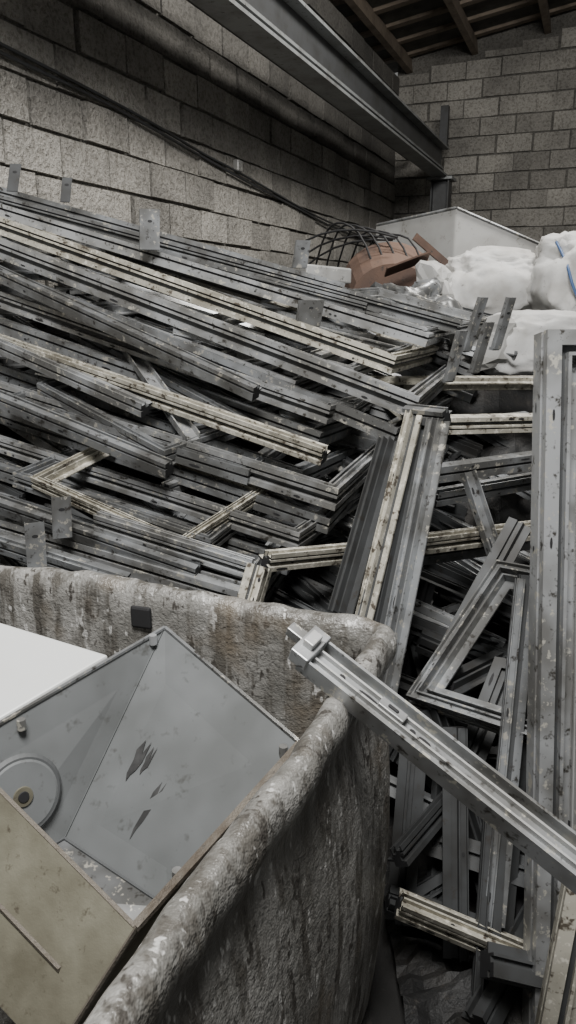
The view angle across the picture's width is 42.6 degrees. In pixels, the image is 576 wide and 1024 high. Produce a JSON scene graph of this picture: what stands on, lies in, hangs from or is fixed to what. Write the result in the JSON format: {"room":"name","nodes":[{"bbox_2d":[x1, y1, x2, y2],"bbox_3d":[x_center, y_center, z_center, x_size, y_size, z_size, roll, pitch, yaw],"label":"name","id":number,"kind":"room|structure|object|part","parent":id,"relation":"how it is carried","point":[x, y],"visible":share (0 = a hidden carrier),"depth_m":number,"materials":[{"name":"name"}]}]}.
{"room":"waste facility","nodes":[
{"label":"waste facility","id":0,"kind":"room"},
{"bbox_2d":[0,0,399,287],"bbox_3d":[-0.790,-1.921,4.897,0.236,4.306,11.000,6,17,21],"label":"wall","id":1,"kind":"structure","parent":0,"point":[167,62],"depth_m":4.73,"materials":[{"name":"concrete"}]},
{"bbox_2d":[0,42,374,242],"bbox_3d":[-0.211,-2.618,5.839,0.060,0.514,8.098,6,17,21],"label":"cable","id":2,"kind":"object","parent":1,"relation":"attached to","point":[237,164],"visible":0.91,"depth_m":4.34,"materials":[{"name":"black rubber"}]},
{"bbox_2d":[186,0,407,159],"bbox_3d":[-0.024,-3.241,5.121,0.220,0.182,8.200,6,17,21],"label":"channel","id":3,"kind":"object","parent":1,"relation":"attached to","point":[197,7],"visible":0.06,"depth_m":5.31,"materials":[{"name":"metal"}]},
{"bbox_2d":[361,899,405,1023],"bbox_3d":[1.500,0.532,4.314,16.000,0.100,18.000,0,16,0],"label":"floor","id":4,"kind":"structure","parent":0,"point":[385,1003],"depth_m":1.84,"materials":[{"name":"concrete"}]},
{"bbox_2d":[0,565,396,1023],"bbox_3d":[-0.551,0.793,1.307,1.225,1.055,1.218,6,17,20],"label":"bin","id":5,"kind":"object","parent":4,"relation":"on","point":[279,922],"visible":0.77,"depth_m":1.25,"materials":[{"name":"concrete"}]},
{"bbox_2d":[0,623,106,719],"bbox_3d":[-0.682,0.325,1.429,0.574,0.162,0.305,5,17,16],"label":"panel","id":6,"kind":"object","parent":5,"relation":"in","point":[32,665],"visible":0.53,"depth_m":1.46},
{"bbox_2d":[0,626,298,1023],"bbox_3d":[-0.331,0.512,1.262,0.468,0.388,0.583,15,22,42],"label":"metal box","id":7,"kind":"object","parent":5,"relation":"in","point":[117,781],"visible":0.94,"depth_m":1.32,"materials":[{"name":"metal"}]},
{"bbox_2d":[285,622,575,893],"bbox_3d":[0.494,0.571,1.061,1.184,0.619,0.076,9,18,30],"label":"rail","id":8,"kind":"object","parent":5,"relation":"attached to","point":[519,818],"visible":1,"depth_m":1.16,"materials":[{"name":"grey metal"}]},
{"bbox_2d":[0,163,575,1023],"bbox_3d":[0.549,-0.438,3.594,5.302,2.182,5.250,0,16,0],"label":"pile","id":9,"kind":"object","parent":4,"relation":"on","point":[176,411],"visible":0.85,"depth_m":2.37,"materials":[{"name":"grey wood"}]},
{"bbox_3d":[-0.457,-0.069,2.357,0.700,0.225,0.405,6,17,20],"label":"sash frame","id":10,"kind":"part","parent":9,"relation":"part of","materials":[{"name":"metal"}]},
{"bbox_3d":[-0.460,-0.367,2.522,0.700,0.281,0.422,11,19,33],"label":"askew sash","id":11,"kind":"part","parent":9,"relation":"part of","materials":[{"name":"metal"}]},
{"bbox_3d":[-0.534,0.144,2.354,1.049,0.231,0.506,5,17,18],"label":"sash frame","id":12,"kind":"part","parent":9,"relation":"part of","materials":[{"name":"metal"}]},
{"bbox_3d":[-0.552,0.030,2.401,1.179,0.284,0.507,6,17,21],"label":"sash frame","id":13,"kind":"part","parent":9,"relation":"part of","materials":[{"name":"grey wood"}]},
{"bbox_3d":[-0.420,-0.076,2.268,0.648,0.277,0.351,7,18,24],"label":"askew sash","id":14,"kind":"part","parent":9,"relation":"part of","materials":[{"name":"metal"}]},
{"bbox_3d":[-0.455,-0.313,2.553,0.918,0.267,0.454,6,17,21],"label":"sash frame","id":15,"kind":"part","parent":9,"relation":"part of","materials":[{"name":"metal"}]},
{"bbox_3d":[-0.538,-0.038,2.454,1.234,0.285,0.505,7,17,22],"label":"sash frame","id":16,"kind":"part","parent":9,"relation":"part of","materials":[{"name":"wood"}]},
{"bbox_3d":[-0.524,-0.122,2.644,1.398,0.331,0.603,7,17,22],"label":"sash frame","id":17,"kind":"part","parent":9,"relation":"part of","materials":[{"name":"wood"}]},
{"bbox_3d":[-0.533,-1.216,3.308,1.577,0.461,0.351,1,16,3],"label":"sash frame","id":18,"kind":"part","parent":9,"relation":"part of","materials":[{"name":"wood"}]},
{"bbox_3d":[-0.376,-0.555,2.886,1.405,0.436,0.701,6,17,20],"label":"sash frame","id":19,"kind":"part","parent":9,"relation":"part of","materials":[{"name":"metal"}]},
{"bbox_3d":[-0.389,-0.401,2.796,1.324,0.362,0.701,7,17,23],"label":"sash frame","id":20,"kind":"part","parent":9,"relation":"part of","materials":[{"name":"metal"}]},
{"bbox_3d":[-0.469,-0.198,2.612,1.569,0.319,1.137,0,16,0],"label":"sash frame","id":21,"kind":"part","parent":9,"relation":"part of","materials":[{"name":"grey metal"}]},
{"bbox_3d":[-0.476,-0.286,2.698,1.579,0.396,0.602,7,17,23],"label":"sash frame","id":22,"kind":"part","parent":9,"relation":"part of","materials":[{"name":"metal"}]},
{"bbox_3d":[-0.361,-0.649,2.872,1.614,0.449,1.185,0,16,0],"label":"sash frame","id":23,"kind":"part","parent":9,"relation":"part of","materials":[{"name":"grey metal"}]},
{"bbox_3d":[-0.300,-1.018,3.121,0.630,0.262,0.773,6,17,19],"label":"askew sash","id":24,"kind":"part","parent":9,"relation":"part of","materials":[{"name":"metal"}]},
{"bbox_3d":[-0.464,-0.372,2.690,1.683,0.406,1.284,0,16,0],"label":"sash frame","id":25,"kind":"part","parent":9,"relation":"part of","materials":[{"name":"grey metal"}]},
{"bbox_3d":[-0.284,-0.646,2.807,0.878,0.306,0.501,7,17,22],"label":"sash frame","id":26,"kind":"part","parent":9,"relation":"part of","materials":[{"name":"grey metal"}]},
{"bbox_3d":[-0.285,-0.915,3.039,1.869,0.591,1.252,0,16,0],"label":"sash frame","id":27,"kind":"part","parent":9,"relation":"part of","materials":[{"name":"wood"}]},
{"bbox_3d":[-0.284,-0.990,3.054,1.924,0.567,0.979,0,16,0],"label":"sash frame","id":28,"kind":"part","parent":9,"relation":"part of","materials":[{"name":"grey wood"}]},
{"bbox_3d":[-0.229,-0.819,3.005,1.924,0.633,1.637,0,16,0],"label":"sash frame","id":29,"kind":"part","parent":9,"relation":"part of","materials":[{"name":"grey wood"}]},
{"bbox_3d":[-0.239,-0.697,2.967,1.879,0.581,1.474,0,16,0],"label":"sash frame","id":30,"kind":"part","parent":9,"relation":"part of","materials":[{"name":"metal"}]},
{"bbox_3d":[-0.260,-1.072,3.175,2.014,0.565,0.897,0,16,0],"label":"sash frame","id":31,"kind":"part","parent":9,"relation":"part of","materials":[{"name":"metal"}]},
{"bbox_3d":[-0.098,-0.990,3.141,0.973,0.288,0.501,3,16,12],"label":"sash frame","id":32,"kind":"part","parent":9,"relation":"part of","materials":[{"name":"metal"}]},
{"bbox_3d":[0.050,-0.651,2.784,0.828,0.242,0.549,3,16,10],"label":"askew sash","id":33,"kind":"part","parent":9,"relation":"part of","materials":[{"name":"grey wood"}]},
{"bbox_3d":[-0.002,-0.480,2.692,0.626,0.186,0.421,6,17,19],"label":"sash frame","id":34,"kind":"part","parent":9,"relation":"part of","materials":[{"name":"metal"}]},
{"bbox_2d":[300,264,350,283],"bbox_3d":[0.180,-1.149,3.572,0.231,0.089,0.123,-3,16,-10],"label":"block","id":35,"kind":"object","parent":9,"relation":"on","point":[339,274],"visible":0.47,"depth_m":3.52,"materials":[{"name":"white concrete"}]},
{"bbox_2d":[327,403,451,692],"bbox_3d":[0.279,0.103,2.082,0.227,0.762,0.491,8,18,26],"label":"window frame","id":36,"kind":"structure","parent":9,"relation":"on","point":[378,577],"depth_m":2.07,"materials":[{"name":"metal"}]},
{"bbox_3d":[0.465,-0.842,3.088,0.527,0.200,0.657,12,20,36],"label":"askew sash","id":37,"kind":"part","parent":9,"relation":"part of","materials":[{"name":"grey metal"}]},
{"bbox_2d":[345,233,516,370],"bbox_3d":[0.671,-1.096,3.772,0.597,0.642,1.414,-2,16,-6],"label":"scrap","id":38,"kind":"object","parent":9,"relation":"on","point":[414,275],"visible":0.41,"depth_m":3.82,"materials":[{"name":"metal"}]},
{"bbox_2d":[306,222,419,266],"bbox_3d":[0.446,-1.498,4.355,0.700,0.384,0.610,0,16,0],"label":"wire mesh","id":39,"kind":"object","parent":38,"relation":"on","point":[382,234],"visible":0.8,"depth_m":4.21,"materials":[{"name":"black steel"}]},
{"bbox_3d":[0.725,-0.405,2.708,0.808,0.154,0.570,-5,17,-16],"label":"askew sash","id":40,"kind":"part","parent":9,"relation":"part of","materials":[{"name":"metal"}]},
{"bbox_2d":[375,206,538,260],"bbox_3d":[1.170,-1.603,5.150,1.100,0.914,1.010,0,16,0],"label":"container","id":41,"kind":"object","parent":9,"relation":"on","point":[454,231],"visible":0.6,"depth_m":4.80,"materials":[{"name":"metal"}]},
{"bbox_3d":[0.646,0.365,1.963,0.507,0.367,0.415,13,20,38],"label":"askew sash","id":42,"kind":"part","parent":9,"relation":"part of","materials":[{"name":"metal"}]},
{"bbox_3d":[0.630,0.685,1.965,0.351,0.501,0.476,14,21,41],"label":"askew sash","id":43,"kind":"part","parent":9,"relation":"part of","materials":[{"name":"metal"}]},
{"bbox_3d":[0.730,-0.258,2.776,0.775,0.135,0.526,-6,17,-20],"label":"askew sash","id":44,"kind":"part","parent":9,"relation":"part of","materials":[{"name":"metal"}]},
{"bbox_2d":[445,246,535,313],"bbox_3d":[1.116,-1.207,3.982,0.758,0.421,0.570,0,16,0],"label":"bag","id":45,"kind":"object","parent":9,"relation":"on","point":[497,273],"visible":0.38,"depth_m":3.75,"materials":[{"name":"white plastic"}]},
{"bbox_2d":[483,310,575,375],"bbox_3d":[1.268,-0.771,3.370,0.903,0.295,0.436,0,16,0],"label":"bag","id":46,"kind":"object","parent":9,"relation":"on","point":[529,323],"visible":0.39,"depth_m":3.18,"materials":[{"name":"white plastic"}]},
{"bbox_2d":[526,231,575,311],"bbox_3d":[1.569,-1.176,3.705,0.790,0.497,0.608,-4,16,-14],"label":"bag","id":47,"kind":"object","parent":9,"relation":"on","point":[552,286],"visible":0.84,"depth_m":3.51,"materials":[{"name":"white plastic"}]},
{"bbox_2d":[426,105,456,211],"bbox_3d":[1.838,-2.896,9.149,0.300,3.825,0.300,6,17,21],"label":"column shaft","id":48,"kind":"object","parent":4,"relation":"on","point":[441,186],"visible":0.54,"depth_m":8.81,"materials":[{"name":"metal"}]},
{"bbox_2d":[189,0,448,176],"bbox_3d":[0.254,-3.067,5.053,0.180,0.310,8.200,6,17,21],"label":"beam","id":49,"kind":"structure","parent":48,"relation":"attached to","point":[289,33],"depth_m":5.04,"materials":[{"name":"metal"}]},
{"bbox_2d":[522,329,575,1023],"bbox_3d":[0.913,0.415,1.656,0.760,1.604,0.423,-1,16,-4],"label":"metal profile","id":50,"kind":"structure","parent":4,"relation":"on","point":[553,474],"depth_m":1.59,"materials":[{"name":"grey metal"}]},
{"bbox_2d":[335,0,575,72],"bbox_3d":[2.262,-4.369,3.127,6.922,1.102,11.400,6,17,21],"label":"ceiling","id":51,"kind":"structure","parent":0,"point":[422,6],"depth_m":8.11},
{"bbox_2d":[344,0,550,73],"bbox_3d":[2.076,-4.253,3.239,5.667,1.033,11.000,6,17,21],"label":"rafters","id":52,"kind":"object","parent":51,"relation":"attached to","point":[362,9],"visible":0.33,"depth_m":7.90,"materials":[{"name":"brown wood"}]},
{"bbox_2d":[329,0,575,63],"bbox_3d":[2.228,-4.314,3.045,6.923,1.107,10.600,6,17,21],"label":"slats","id":53,"kind":"object","parent":51,"relation":"attached to","point":[399,3],"visible":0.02,"depth_m":8.13,"materials":[{"name":"brown wood"}]},
{"bbox_2d":[392,8,575,241],"bbox_3d":[4.401,-3.461,8.527,6.500,5.262,0.236,6,17,21],"label":"wall","id":54,"kind":"structure","parent":0,"point":[511,154],"depth_m":8.87,"materials":[{"name":"concrete"}]}
]}

